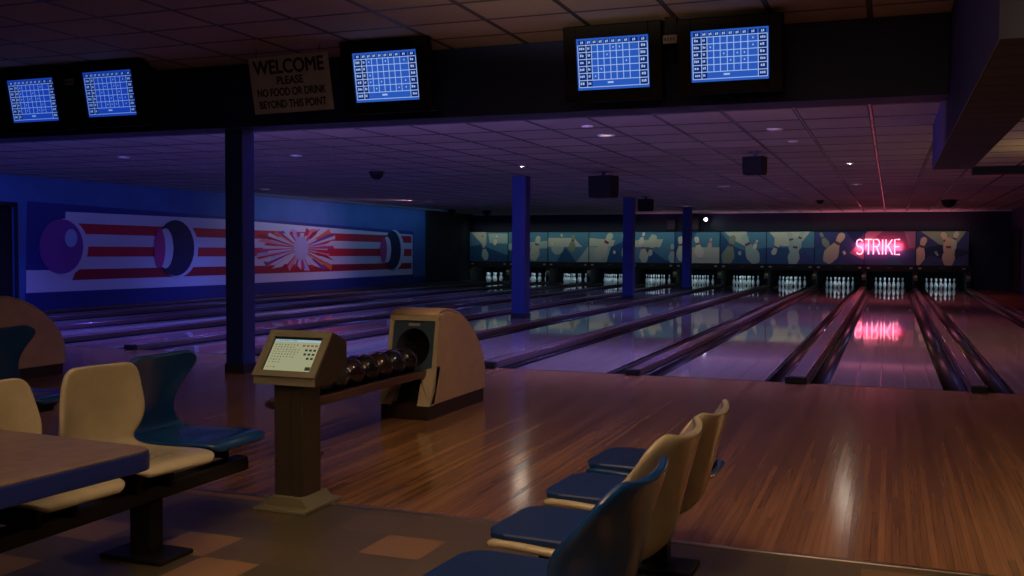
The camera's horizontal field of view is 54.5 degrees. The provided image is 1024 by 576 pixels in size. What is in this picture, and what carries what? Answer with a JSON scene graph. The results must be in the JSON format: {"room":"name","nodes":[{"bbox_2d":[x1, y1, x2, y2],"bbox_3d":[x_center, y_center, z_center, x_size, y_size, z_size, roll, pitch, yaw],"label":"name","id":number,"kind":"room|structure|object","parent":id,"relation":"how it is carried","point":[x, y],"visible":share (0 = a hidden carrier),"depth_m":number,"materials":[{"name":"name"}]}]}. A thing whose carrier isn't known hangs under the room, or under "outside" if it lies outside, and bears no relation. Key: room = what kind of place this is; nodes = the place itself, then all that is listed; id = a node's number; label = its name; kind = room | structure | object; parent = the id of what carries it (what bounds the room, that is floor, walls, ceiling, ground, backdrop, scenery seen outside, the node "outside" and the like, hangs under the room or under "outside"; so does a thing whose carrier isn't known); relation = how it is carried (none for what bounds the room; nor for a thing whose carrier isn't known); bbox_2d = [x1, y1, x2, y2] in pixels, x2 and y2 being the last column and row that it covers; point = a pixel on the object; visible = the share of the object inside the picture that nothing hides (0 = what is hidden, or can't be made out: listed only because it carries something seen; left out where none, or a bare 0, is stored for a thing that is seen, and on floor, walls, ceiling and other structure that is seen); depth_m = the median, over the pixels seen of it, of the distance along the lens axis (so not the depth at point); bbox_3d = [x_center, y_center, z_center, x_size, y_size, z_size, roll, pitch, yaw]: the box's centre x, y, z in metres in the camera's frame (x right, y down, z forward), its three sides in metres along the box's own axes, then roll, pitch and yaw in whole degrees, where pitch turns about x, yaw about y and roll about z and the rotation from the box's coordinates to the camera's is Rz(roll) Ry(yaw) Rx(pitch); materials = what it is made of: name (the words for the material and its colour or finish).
{"room":"games hall","nodes":[
{"label":"games hall","id":0,"kind":"room"},
{"bbox_2d":[0,174,473,300],"bbox_3d":[-8.581,-1.268,23.839,0.200,3.320,43.500,1,2,21],"label":"wall","id":1,"kind":"structure","parent":0,"point":[441,239],"depth_m":28.38,"materials":[{"name":"paint"}]},
{"bbox_2d":[0,201,18,298],"bbox_3d":[-10.279,-0.569,19.373,0.210,2.260,1.400,1,2,21],"label":"door","id":2,"kind":"structure","parent":1,"relation":"in","point":[6,261],"depth_m":19.92,"materials":[{"name":"black"}]},
{"bbox_2d":[25,201,424,309],"bbox_3d":[-6.574,-0.858,28.810,0.025,2.472,18.568,1,2,21],"label":"mural","id":3,"kind":"object","parent":1,"relation":"attached to","point":[77,256],"visible":1,"depth_m":24.34,"materials":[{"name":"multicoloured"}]},
{"bbox_2d":[0,0,953,70],"bbox_3d":[-4.676,-2.228,5.340,20.820,0.100,11.800,1,2,21],"label":"ceiling","id":4,"kind":"structure","parent":0,"point":[168,34],"depth_m":8.49,"materials":[{"name":"tile"}]},
{"bbox_2d":[0,66,79,132],"bbox_3d":[-5.139,-2.059,10.993,0.898,0.690,0.564,1,2,21],"label":"monitor","id":5,"kind":"object","parent":4,"relation":"hanging from","point":[32,99],"visible":1,"depth_m":10.79,"materials":[{"name":"grey plastic"}]},
{"bbox_2d":[71,57,161,127],"bbox_3d":[-4.154,-2.057,10.616,0.884,0.699,0.567,1,2,21],"label":"monitor","id":6,"kind":"object","parent":4,"relation":"hanging from","point":[124,92],"visible":1,"depth_m":10.43,"materials":[{"name":"grey plastic"}]},
{"bbox_2d":[248,44,333,114],"bbox_3d":[-2.153,-2.028,9.661,0.909,0.630,0.115,1,2,21],"label":"welcome sign","id":7,"kind":"object","parent":4,"relation":"hanging from","point":[294,82],"visible":1,"depth_m":9.65,"materials":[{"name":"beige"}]},
{"bbox_2d":[339,35,435,114],"bbox_3d":[-1.107,-1.992,9.457,0.911,0.684,0.564,1,2,21],"label":"monitor","id":8,"kind":"object","parent":4,"relation":"hanging from","point":[389,75],"visible":1,"depth_m":9.26,"materials":[{"name":"grey plastic"}]},
{"bbox_2d":[0,12,950,142],"bbox_3d":[-4.366,-2.081,11.331,17.144,0.665,0.400,1,2,21],"label":"beam","id":9,"kind":"structure","parent":4,"relation":"attached to","point":[893,59],"depth_m":9.34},
{"bbox_2d":[663,16,676,43],"bbox_3d":[1.322,-2.155,8.296,0.120,0.225,0.032,1,2,21],"label":"number plate","id":10,"kind":"object","parent":9,"relation":"attached to","point":[670,23],"visible":1,"depth_m":8.29,"materials":[{"name":"grey"}]},
{"bbox_2d":[563,20,665,103],"bbox_3d":[0.932,-1.949,8.682,0.864,0.670,0.560,1,2,21],"label":"monitor","id":11,"kind":"object","parent":4,"relation":"hanging from","point":[625,61],"visible":1,"depth_m":8.48,"materials":[{"name":"grey plastic"}]},
{"bbox_2d":[677,12,784,95],"bbox_3d":[1.855,-1.940,8.331,0.857,0.650,0.555,1,2,21],"label":"monitor","id":12,"kind":"object","parent":4,"relation":"hanging from","point":[744,53],"visible":1,"depth_m":8.13,"materials":[{"name":"grey plastic"}]},
{"bbox_2d":[932,0,1023,169],"bbox_3d":[3.658,-1.724,7.744,0.416,1.020,7.510,1,2,21],"label":"soffit","id":13,"kind":"structure","parent":4,"relation":"attached to","point":[984,102],"depth_m":6.29,"materials":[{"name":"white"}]},
{"bbox_2d":[469,231,507,260],"bbox_3d":[-0.956,-1.717,41.010,1.720,1.250,0.070,1,2,21],"label":"panel","id":14,"kind":"object","parent":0,"point":[483,245],"visible":1,"depth_m":41.00,"materials":[{"name":"teal"}]},
{"bbox_2d":[470,261,507,266],"bbox_3d":[-0.957,-0.982,41.046,1.708,0.218,0.076,1,2,21],"label":"valance","id":15,"kind":"object","parent":14,"relation":"attached to","point":[472,263],"visible":1,"depth_m":41.02,"materials":[{"name":"black"}]},
{"bbox_2d":[508,262,547,267],"bbox_3d":[0.650,-0.951,40.434,1.708,0.218,0.076,1,2,21],"label":"valance","id":16,"kind":"object","parent":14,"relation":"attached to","point":[532,264],"visible":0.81,"depth_m":40.26,"materials":[{"name":"black"}]},
{"bbox_2d":[508,231,547,261],"bbox_3d":[0.651,-1.686,40.399,1.720,1.250,0.070,1,2,21],"label":"panel","id":17,"kind":"object","parent":16,"relation":"on","point":[538,240],"visible":0.66,"depth_m":40.24,"materials":[{"name":"teal paint"}]},
{"bbox_2d":[548,262,588,267],"bbox_3d":[2.258,-0.919,39.823,1.708,0.218,0.076,1,2,21],"label":"valance","id":18,"kind":"object","parent":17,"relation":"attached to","point":[550,264],"visible":1,"depth_m":39.79,"materials":[{"name":"black"}]},
{"bbox_2d":[548,231,588,262],"bbox_3d":[2.259,-1.654,39.787,1.720,1.250,0.070,1,2,21],"label":"panel","id":19,"kind":"object","parent":18,"relation":"on","point":[563,246],"visible":1,"depth_m":39.77,"materials":[{"name":"teal"}]},
{"bbox_2d":[589,263,622,267],"bbox_3d":[3.865,-0.887,39.211,1.708,0.218,0.076,1,2,21],"label":"valance","id":20,"kind":"object","parent":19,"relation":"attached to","point":[591,265],"visible":0.59,"depth_m":39.23,"materials":[{"name":"black"}]},
{"bbox_2d":[589,231,622,261],"bbox_3d":[3.866,-1.622,39.175,1.720,1.250,0.070,1,2,21],"label":"panel","id":21,"kind":"object","parent":20,"relation":"on","point":[604,246],"visible":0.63,"depth_m":39.21,"materials":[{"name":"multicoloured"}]},
{"bbox_2d":[635,263,674,268],"bbox_3d":[5.472,-0.855,38.599,1.708,0.218,0.076,1,2,21],"label":"valance","id":22,"kind":"object","parent":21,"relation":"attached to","point":[637,265],"visible":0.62,"depth_m":38.53,"materials":[{"name":"black"}]},
{"bbox_2d":[635,231,674,262],"bbox_3d":[5.473,-1.590,38.563,1.720,1.250,0.070,1,2,21],"label":"panel","id":23,"kind":"object","parent":22,"relation":"on","point":[650,246],"visible":0.89,"depth_m":38.52,"materials":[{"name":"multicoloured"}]},
{"bbox_2d":[675,263,719,269],"bbox_3d":[7.079,-0.823,37.987,1.708,0.218,0.076,1,2,21],"label":"valance","id":24,"kind":"object","parent":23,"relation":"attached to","point":[677,265],"visible":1,"depth_m":37.88,"materials":[{"name":"black"}]},
{"bbox_2d":[675,231,719,263],"bbox_3d":[7.080,-1.558,37.952,1.720,1.250,0.070,1,2,21],"label":"panel","id":25,"kind":"object","parent":24,"relation":"on","point":[705,244],"visible":0.9,"depth_m":37.86,"materials":[{"name":"teal"}]},
{"bbox_2d":[720,264,765,269],"bbox_3d":[8.687,-0.791,37.376,1.708,0.218,0.076,1,2,21],"label":"valance","id":26,"kind":"object","parent":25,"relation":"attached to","point":[722,266],"visible":1,"depth_m":37.34,"materials":[{"name":"black"}]},
{"bbox_2d":[720,231,766,263],"bbox_3d":[8.688,-1.527,37.340,1.720,1.250,0.070,1,2,21],"label":"panel","id":27,"kind":"object","parent":26,"relation":"on","point":[745,247],"visible":1,"depth_m":37.31,"materials":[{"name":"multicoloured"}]},
{"bbox_2d":[766,264,813,270],"bbox_3d":[10.294,-0.760,36.764,1.708,0.218,0.076,1,2,21],"label":"valance","id":28,"kind":"object","parent":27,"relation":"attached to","point":[768,266],"visible":1,"depth_m":36.73,"materials":[{"name":"black"}]},
{"bbox_2d":[766,231,814,263],"bbox_3d":[10.294,-1.495,36.727,1.720,1.250,0.072,1,2,21],"label":"panel","id":29,"kind":"object","parent":28,"relation":"on","point":[782,247],"visible":1,"depth_m":36.70,"materials":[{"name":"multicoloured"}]},
{"bbox_2d":[814,265,863,270],"bbox_3d":[11.901,-0.728,36.152,1.708,0.218,0.076,1,2,21],"label":"valance","id":30,"kind":"object","parent":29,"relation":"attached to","point":[816,267],"visible":1,"depth_m":36.12,"materials":[{"name":"black"}]},
{"bbox_2d":[814,230,864,264],"bbox_3d":[11.902,-1.463,36.117,1.720,1.250,0.070,1,2,21],"label":"panel","id":31,"kind":"object","parent":30,"relation":"on","point":[831,247],"visible":1,"depth_m":36.10,"materials":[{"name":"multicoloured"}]},
{"bbox_2d":[856,239,899,254],"bbox_3d":[13.093,-1.470,35.544,1.474,0.572,0.171,1,2,21],"label":"sign","id":32,"kind":"object","parent":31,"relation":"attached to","point":[886,245],"visible":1,"depth_m":35.45,"materials":[{"name":"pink glass"}]},
{"bbox_2d":[864,265,914,271],"bbox_3d":[13.508,-0.696,35.541,1.708,0.218,0.076,1,2,21],"label":"valance","id":33,"kind":"object","parent":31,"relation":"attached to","point":[882,268],"visible":1,"depth_m":35.53,"materials":[{"name":"black"}]},
{"bbox_2d":[864,230,915,264],"bbox_3d":[13.509,-1.431,35.505,1.720,1.250,0.070,1,2,21],"label":"panel","id":34,"kind":"object","parent":33,"relation":"on","point":[906,249],"visible":1,"depth_m":35.47,"materials":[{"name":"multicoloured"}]},
{"bbox_2d":[915,266,968,272],"bbox_3d":[15.116,-0.664,34.929,1.708,0.218,0.076,1,2,21],"label":"valance","id":35,"kind":"object","parent":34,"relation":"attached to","point":[918,268],"visible":1,"depth_m":34.89,"materials":[{"name":"black"}]},
{"bbox_2d":[915,230,969,265],"bbox_3d":[15.116,-1.399,34.891,1.720,1.250,0.074,1,2,21],"label":"panel","id":36,"kind":"object","parent":35,"relation":"on","point":[933,247],"visible":1,"depth_m":34.87,"materials":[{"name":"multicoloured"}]},
{"bbox_2d":[0,290,1023,575],"bbox_3d":[0.952,0.639,20.276,20.820,0.120,43.500,1,2,21],"label":"floor","id":37,"kind":"structure","parent":0,"point":[900,476],"depth_m":6.00,"materials":[{"name":"brown wood"}]},
{"bbox_2d":[0,296,65,379],"bbox_3d":[-5.566,0.535,9.458,0.450,0.884,2.969,1,2,21],"label":"ball return","id":38,"kind":"object","parent":37,"relation":"on","point":[44,355],"visible":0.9,"depth_m":10.39,"materials":[{"name":"beige plastic"}]},
{"bbox_2d":[37,404,53,412],"bbox_3d":[-3.495,0.961,6.108,0.340,0.318,1.650,1,2,21],"label":"frame","id":39,"kind":"object","parent":37,"relation":"on","point":[41,408],"visible":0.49,"depth_m":6.78,"materials":[{"name":"black metal"}]},
{"bbox_2d":[0,325,59,404],"bbox_3d":[-3.196,0.525,6.573,0.586,0.517,0.581,1,2,19],"label":"seat","id":40,"kind":"object","parent":39,"relation":"on","point":[13,340],"visible":0.53,"depth_m":6.73,"materials":[{"name":"blue plastic"}]},
{"bbox_2d":[0,429,149,509],"bbox_3d":[-2.061,0.894,2.845,1.296,0.722,1.516,1,3,25],"label":"table","id":41,"kind":"object","parent":37,"relation":"on","point":[33,466],"visible":1,"depth_m":3.06,"materials":[{"name":"brown laminate"}]},
{"bbox_2d":[0,455,247,565],"bbox_3d":[-1.723,1.045,4.188,0.340,0.318,1.920,1,2,21],"label":"frame","id":42,"kind":"object","parent":37,"relation":"on","point":[145,546],"visible":0.99,"depth_m":4.38,"materials":[{"name":"black metal"}]},
{"bbox_2d":[0,378,124,529],"bbox_3d":[-1.856,0.637,3.836,0.590,0.521,0.456,1,3,25],"label":"seat","id":43,"kind":"object","parent":42,"relation":"on","point":[19,412],"visible":0.59,"depth_m":3.86,"materials":[{"name":"beige plastic"}]},
{"bbox_2d":[58,362,214,495],"bbox_3d":[-1.655,0.613,4.356,0.586,0.531,0.456,2,3,29],"label":"seat","id":44,"kind":"object","parent":42,"relation":"on","point":[103,402],"visible":0.7,"depth_m":4.43,"materials":[{"name":"beige plastic"}]},
{"bbox_2d":[130,350,264,464],"bbox_3d":[-1.581,0.593,4.941,0.585,0.525,0.506,1,2,21],"label":"seat","id":45,"kind":"object","parent":42,"relation":"on","point":[162,375],"visible":0.86,"depth_m":5.00,"materials":[{"name":"blue plastic"}]},
{"bbox_2d":[225,129,256,373],"bbox_3d":[-2.996,-0.398,10.948,0.249,2.655,0.249,1,2,21],"label":"column","id":46,"kind":"structure","parent":37,"relation":"on","point":[239,144],"depth_m":10.86,"materials":[{"name":"blue paint"}]},
{"bbox_2d":[252,329,346,515],"bbox_3d":[-1.141,0.695,5.305,0.380,0.934,0.375,1,2,21],"label":"console","id":47,"kind":"object","parent":37,"relation":"on","point":[297,363],"visible":1,"depth_m":5.23,"materials":[{"name":"yellow"}]},
{"bbox_2d":[265,307,484,454],"bbox_3d":[-0.969,0.626,7.708,0.450,0.884,2.969,1,2,21],"label":"ball return","id":48,"kind":"object","parent":37,"relation":"on","point":[448,376],"visible":0.69,"depth_m":8.15,"materials":[{"name":"beige plastic"}]},
{"bbox_2d":[330,368,349,391],"bbox_3d":[-1.246,0.618,6.964,0.216,0.217,0.216,1,2,16],"label":"ball","id":49,"kind":"object","parent":48,"relation":"on","point":[341,382],"visible":0.28,"depth_m":6.90,"materials":[{"name":"black plastic"}]},
{"bbox_2d":[346,358,364,387],"bbox_3d":[-1.169,0.611,7.167,0.216,0.217,0.216,-2,3,-40],"label":"ball","id":50,"kind":"object","parent":48,"relation":"on","point":[356,369],"visible":0.66,"depth_m":7.10,"materials":[{"name":"black plastic"}]},
{"bbox_2d":[324,374,402,394],"bbox_3d":[-1.131,0.742,7.281,0.205,0.015,1.820,1,2,21],"label":"tray","id":51,"kind":"object","parent":48,"relation":"on","point":[400,374],"depth_m":7.47,"materials":[{"name":"brown wood"}]},
{"bbox_2d":[355,355,378,383],"bbox_3d":[-1.092,0.603,7.369,0.216,0.217,0.216,-1,3,-38],"label":"ball","id":52,"kind":"object","parent":48,"relation":"on","point":[371,366],"visible":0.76,"depth_m":7.30,"materials":[{"name":"black plastic"}]},
{"bbox_2d":[370,352,392,379],"bbox_3d":[-1.015,0.595,7.571,0.216,0.217,0.216,1,2,14],"label":"ball","id":53,"kind":"object","parent":48,"relation":"on","point":[385,363],"visible":0.67,"depth_m":7.50,"materials":[{"name":"black plastic"}]},
{"bbox_2d":[383,349,405,376],"bbox_3d":[-0.938,0.588,7.773,0.216,0.217,0.216,0,2,-4],"label":"ball","id":54,"kind":"object","parent":48,"relation":"on","point":[398,359],"visible":0.66,"depth_m":7.70,"materials":[{"name":"black plastic"}]},
{"bbox_2d":[397,347,417,373],"bbox_3d":[-0.861,0.580,7.975,0.216,0.217,0.216,1,3,27],"label":"ball","id":55,"kind":"object","parent":48,"relation":"on","point":[411,358],"visible":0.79,"depth_m":7.91,"materials":[{"name":"black plastic"}]},
{"bbox_2d":[191,487,998,575],"bbox_3d":[-4.219,1.095,6.573,20.320,0.006,0.030,1,2,21],"label":"trim","id":56,"kind":"structure","parent":37,"relation":"on","point":[194,488],"depth_m":4.58,"materials":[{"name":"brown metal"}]},
{"bbox_2d":[637,539,699,575],"bbox_3d":[0.380,1.076,3.655,0.340,0.318,2.420,1,2,21],"label":"frame","id":57,"kind":"object","parent":37,"relation":"on","point":[661,563],"visible":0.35,"depth_m":4.25,"materials":[{"name":"black metal"}]},
{"bbox_2d":[422,455,668,575],"bbox_3d":[0.083,0.713,2.811,0.676,0.470,0.552,1,3,25],"label":"seat","id":58,"kind":"object","parent":57,"relation":"on","point":[610,540],"visible":1,"depth_m":2.58,"materials":[{"name":"blue plastic"}]},
{"bbox_2d":[486,416,702,561],"bbox_3d":[0.289,0.682,3.352,0.676,0.491,0.553,1,3,25],"label":"seat","id":59,"kind":"object","parent":57,"relation":"on","point":[536,530],"visible":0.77,"depth_m":3.21,"materials":[{"name":"blue plastic"}]},
{"bbox_2d":[543,399,729,514],"bbox_3d":[0.496,0.673,3.894,0.676,0.468,0.553,1,3,25],"label":"seat","id":60,"kind":"object","parent":57,"relation":"on","point":[581,491],"visible":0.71,"depth_m":3.77,"materials":[{"name":"blue plastic"}]},
{"bbox_2d":[585,447,724,479],"bbox_3d":[0.645,0.826,4.469,0.551,0.117,0.456,1,3,25],"label":"seat","id":61,"kind":"object","parent":57,"relation":"on","point":[621,461],"visible":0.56,"depth_m":4.42,"materials":[{"name":"blue plastic"}]},
{"bbox_2d":[0,101,1023,214],"bbox_3d":[3.066,-2.477,25.670,20.820,0.100,31.700,1,2,21],"label":"ceiling","id":62,"kind":"structure","parent":0,"point":[677,160],"depth_m":16.50,"materials":[{"name":"tile"}]},
{"bbox_2d":[588,171,618,197],"bbox_3d":[1.687,-1.905,18.340,0.460,0.475,0.359,2,3,35],"label":"ceiling speaker","id":63,"kind":"object","parent":62,"relation":"hanging from","point":[601,186],"visible":1,"depth_m":18.20,"materials":[{"name":"black plastic"}]},
{"bbox_2d":[589,177,607,195],"bbox_3d":[1.588,-1.863,18.200,0.396,0.340,0.014,2,3,35],"label":"grille","id":64,"kind":"object","parent":63,"relation":"attached to","point":[598,186],"depth_m":18.19,"materials":[{"name":"black"}]},
{"bbox_2d":[638,196,653,210],"bbox_3d":[3.609,-2.272,26.802,0.360,0.395,0.284,2,3,31],"label":"ceiling speaker","id":65,"kind":"object","parent":62,"relation":"hanging from","point":[645,204],"visible":1,"depth_m":26.69,"materials":[{"name":"black plastic"}]},
{"bbox_2d":[742,151,766,175],"bbox_3d":[3.525,-1.812,14.429,0.310,0.335,0.246,2,3,29],"label":"ceiling speaker","id":66,"kind":"object","parent":62,"relation":"hanging from","point":[751,165],"visible":1,"depth_m":14.34,"materials":[{"name":"black plastic"}]},
{"bbox_2d":[743,158,761,172],"bbox_3d":[3.469,-1.770,14.329,0.267,0.200,0.014,2,3,29],"label":"grille","id":67,"kind":"object","parent":66,"relation":"attached to","point":[750,165],"depth_m":14.32,"materials":[{"name":"black"}]},
{"bbox_2d":[474,211,971,270],"bbox_3d":[7.322,-1.844,38.502,19.070,2.140,0.150,1,2,21],"label":"wall","id":68,"kind":"structure","parent":0,"point":[961,220],"depth_m":37.58,"materials":[{"name":"paint"}]},
{"bbox_2d":[480,210,1011,214],"bbox_3d":[7.870,-2.880,38.131,20.320,0.035,0.080,1,2,21],"label":"trim","id":69,"kind":"structure","parent":68,"relation":"attached to","point":[951,210],"depth_m":37.27,"materials":[{"name":"metal"}]},
{"bbox_2d":[490,267,969,290],"bbox_3d":[8.478,-1.421,40.085,20.520,3.100,0.200,1,2,21],"label":"wall","id":70,"kind":"structure","parent":0,"point":[871,275],"depth_m":38.88,"materials":[{"name":"black"}]},
{"bbox_2d":[970,211,1011,290],"bbox_3d":[16.805,-1.326,34.878,1.250,2.800,0.200,1,2,21],"label":"wall","id":71,"kind":"structure","parent":0,"point":[991,230],"depth_m":34.79,"materials":[{"name":"black paint"}]},
{"bbox_2d":[1011,206,1023,294],"bbox_3d":[10.594,-0.889,16.542,0.200,3.320,43.500,1,2,21],"label":"wall","id":72,"kind":"structure","parent":0,"point":[1017,218],"depth_m":31.74,"materials":[{"name":"blue"}]},
{"bbox_2d":[972,165,1023,174],"bbox_3d":[9.085,-1.975,16.487,2.620,0.120,0.400,1,2,21],"label":"header","id":73,"kind":"object","parent":72,"relation":"attached to","point":[1017,169],"visible":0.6,"depth_m":16.66,"materials":[{"name":"black"}]},
{"bbox_2d":[1009,228,1021,293],"bbox_3d":[16.706,-0.910,32.951,0.070,2.120,2.460,1,2,21],"label":"door","id":74,"kind":"structure","parent":72,"relation":"in","point":[1015,249],"depth_m":32.78,"materials":[{"name":"black"}]},
{"bbox_3d":[3.287,0.567,26.408,20.820,0.160,30.380,1,2,21],"label":"floor","id":75,"kind":"structure","parent":0,"visible":0},
{"bbox_2d":[41,280,469,312],"bbox_3d":[-6.646,0.247,28.476,0.074,0.194,27.370,1,2,21],"label":"divider","id":76,"kind":"object","parent":75,"relation":"on","point":[378,287],"visible":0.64,"depth_m":25.39,"materials":[{"name":"red wood"}]},
{"bbox_2d":[45,281,492,315],"bbox_3d":[-5.617,0.268,28.909,1.532,0.126,28.730,1,2,21],"label":"lane","id":77,"kind":"object","parent":75,"relation":"on","point":[338,292],"visible":0.15,"depth_m":25.23,"materials":[{"name":"brown wood"}]},
{"bbox_2d":[48,281,508,320],"bbox_3d":[-5.073,0.274,27.877,0.218,0.201,27.370,1,2,21],"label":"divider","id":78,"kind":"object","parent":75,"relation":"on","point":[136,311],"visible":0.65,"depth_m":23.24,"materials":[{"name":"red wood"}]},
{"bbox_2d":[53,281,533,324],"bbox_3d":[-3.982,0.300,28.287,1.532,0.126,28.730,1,2,21],"label":"lane","id":79,"kind":"object","parent":75,"relation":"on","point":[175,312],"visible":0.15,"depth_m":23.19,"materials":[{"name":"brown wood"}]},
{"bbox_2d":[56,282,548,329],"bbox_3d":[-3.466,0.309,27.266,0.158,0.194,27.370,1,2,21],"label":"divider","id":80,"kind":"object","parent":75,"relation":"on","point":[134,320],"visible":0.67,"depth_m":21.84,"materials":[{"name":"red wood"}]},
{"bbox_2d":[59,282,579,335],"bbox_3d":[-2.402,0.332,27.686,1.532,0.126,28.730,1,2,21],"label":"lane","id":81,"kind":"object","parent":75,"relation":"on","point":[84,330],"visible":0.25,"depth_m":21.09,"materials":[{"name":"brown wood"}]},
{"bbox_2d":[62,282,589,341],"bbox_3d":[-1.859,0.338,26.654,0.218,0.201,27.370,1,2,21],"label":"divider","id":82,"kind":"object","parent":75,"relation":"on","point":[69,338],"visible":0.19,"depth_m":19.35,"materials":[{"name":"red wood"}]},
{"bbox_2d":[64,283,620,348],"bbox_3d":[-0.767,0.364,27.063,1.532,0.126,28.730,1,2,21],"label":"lane","id":83,"kind":"object","parent":75,"relation":"on","point":[118,342],"visible":0.37,"depth_m":18.52,"materials":[{"name":"brown wood"}]},
{"bbox_2d":[124,284,621,349],"bbox_3d":[-0.252,0.373,26.042,0.158,0.194,27.370,1,2,21],"label":"divider","id":84,"kind":"object","parent":75,"relation":"on","point":[147,345],"visible":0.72,"depth_m":17.32,"materials":[{"name":"red wood"}]},
{"bbox_2d":[140,283,663,353],"bbox_3d":[0.812,0.395,26.462,1.532,0.126,28.730,1,2,21],"label":"lane","id":85,"kind":"object","parent":75,"relation":"on","point":[218,346],"visible":0.26,"depth_m":17.88,"materials":[{"name":"brown wood"}]},
{"bbox_2d":[255,283,676,353],"bbox_3d":[1.356,0.401,25.430,0.218,0.201,27.370,1,2,21],"label":"divider","id":86,"kind":"object","parent":75,"relation":"on","point":[360,333],"visible":0.16,"depth_m":20.89,"materials":[{"name":"red wood"}]},
{"bbox_2d":[255,284,711,357],"bbox_3d":[2.447,0.428,25.840,1.532,0.126,28.730,1,2,21],"label":"lane","id":87,"kind":"object","parent":75,"relation":"on","point":[371,343],"visible":0.17,"depth_m":20.50,"materials":[{"name":"brown wood"}]},
{"bbox_2d":[511,176,529,318],"bbox_3d":[0.177,-0.803,19.714,0.309,2.800,0.309,1,2,21],"label":"column","id":88,"kind":"structure","parent":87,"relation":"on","point":[520,184],"depth_m":19.59,"materials":[{"name":"blue paint"}]},
{"bbox_2d":[622,197,635,298],"bbox_3d":[3.235,-1.097,27.479,0.309,2.800,0.309,1,2,21],"label":"column","id":89,"kind":"structure","parent":87,"relation":"on","point":[629,203],"depth_m":27.35,"materials":[{"name":"blue paint"}]},
{"bbox_2d":[681,207,692,289],"bbox_3d":[5.955,-1.333,33.769,0.309,2.800,0.309,1,2,21],"label":"column","id":90,"kind":"structure","parent":87,"relation":"on","point":[687,211],"depth_m":33.64,"materials":[{"name":"blue paint"}]},
{"bbox_2d":[349,284,720,357],"bbox_3d":[2.963,0.437,24.819,0.158,0.194,27.370,1,2,21],"label":"divider","id":91,"kind":"object","parent":75,"relation":"on","point":[575,314],"visible":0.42,"depth_m":19.73,"materials":[{"name":"red wood"}]},
{"bbox_2d":[546,268,565,282],"bbox_3d":[1.816,-0.505,41.101,0.144,0.765,2.212,1,2,21],"label":"divider","id":92,"kind":"object","parent":75,"relation":"on","point":[553,275],"visible":0.76,"depth_m":40.83,"materials":[{"name":"black"}]},
{"bbox_2d":[587,268,604,283],"bbox_3d":[3.423,-0.473,40.489,0.144,0.765,2.212,1,2,21],"label":"divider","id":93,"kind":"object","parent":75,"relation":"on","point":[594,275],"visible":0.75,"depth_m":40.19,"materials":[{"name":"black"}]},
{"bbox_2d":[477,285,760,359],"bbox_3d":[4.026,0.459,25.239,1.532,0.126,28.730,1,2,21],"label":"lane","id":94,"kind":"object","parent":75,"relation":"on","point":[507,342],"visible":0.28,"depth_m":18.37,"materials":[{"name":"brown wood"}]},
{"bbox_2d":[484,285,767,367],"bbox_3d":[4.570,0.465,24.207,0.218,0.201,27.370,1,2,21],"label":"divider","id":95,"kind":"object","parent":75,"relation":"on","point":[500,361],"visible":0.63,"depth_m":15.29,"materials":[{"name":"red wood"}]},
{"bbox_2d":[499,286,807,373],"bbox_3d":[5.662,0.491,24.616,1.532,0.126,28.730,1,2,21],"label":"lane","id":96,"kind":"object","parent":75,"relation":"on","point":[614,353],"visible":0.56,"depth_m":15.33,"materials":[{"name":"brown wood"}]},
{"bbox_2d":[625,286,815,375],"bbox_3d":[6.177,0.500,23.595,0.158,0.194,27.370,1,2,21],"label":"divider","id":97,"kind":"object","parent":75,"relation":"on","point":[654,362],"visible":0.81,"depth_m":14.53,"materials":[{"name":"red wood"}]},
{"bbox_2d":[717,270,729,285],"bbox_3d":[8.245,-0.377,38.654,0.144,0.765,2.212,1,2,21],"label":"divider","id":98,"kind":"object","parent":75,"relation":"on","point":[723,276],"visible":0.77,"depth_m":38.16,"materials":[{"name":"black"}]},
{"bbox_2d":[642,287,856,381],"bbox_3d":[7.241,0.522,24.015,1.532,0.126,28.730,1,2,21],"label":"lane","id":99,"kind":"object","parent":75,"relation":"on","point":[767,347],"visible":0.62,"depth_m":14.59,"materials":[{"name":"brown wood"}]},
{"bbox_2d":[764,270,773,286],"bbox_3d":[9.852,-0.346,38.043,0.144,0.765,2.212,1,2,21],"label":"divider","id":100,"kind":"object","parent":75,"relation":"on","point":[768,274],"visible":0.77,"depth_m":37.51,"materials":[{"name":"black"}]},
{"bbox_2d":[785,287,866,383],"bbox_3d":[7.785,0.529,22.984,0.218,0.201,27.370,1,2,21],"label":"divider","id":101,"kind":"object","parent":75,"relation":"on","point":[801,373],"visible":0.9,"depth_m":13.42,"materials":[{"name":"red wood"}]},
{"bbox_2d":[807,287,969,391],"bbox_3d":[8.876,0.555,23.393,1.532,0.126,28.730,1,2,21],"label":"lane","id":102,"kind":"object","parent":75,"relation":"on","point":[888,340],"visible":0.79,"depth_m":13.81,"materials":[{"name":"brown wood"}]},
{"bbox_2d":[913,288,988,392],"bbox_3d":[9.392,0.564,22.372,0.158,0.194,27.370,1,2,21],"label":"divider","id":103,"kind":"object","parent":75,"relation":"on","point":[973,381],"visible":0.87,"depth_m":12.73,"materials":[{"name":"red wood"}]},
{"bbox_2d":[920,288,1023,394],"bbox_3d":[10.455,0.586,22.792,1.532,0.126,28.730,1,2,21],"label":"lane","id":104,"kind":"object","parent":75,"relation":"on","point":[990,338],"visible":0.7,"depth_m":16.39,"materials":[{"name":"brown wood"}]},
{"bbox_2d":[965,288,1023,321],"bbox_3d":[10.999,0.592,21.760,0.218,0.201,27.370,1,2,21],"label":"divider","id":105,"kind":"object","parent":75,"relation":"on","point":[1015,313],"visible":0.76,"depth_m":24.38,"materials":[{"name":"red wood"}]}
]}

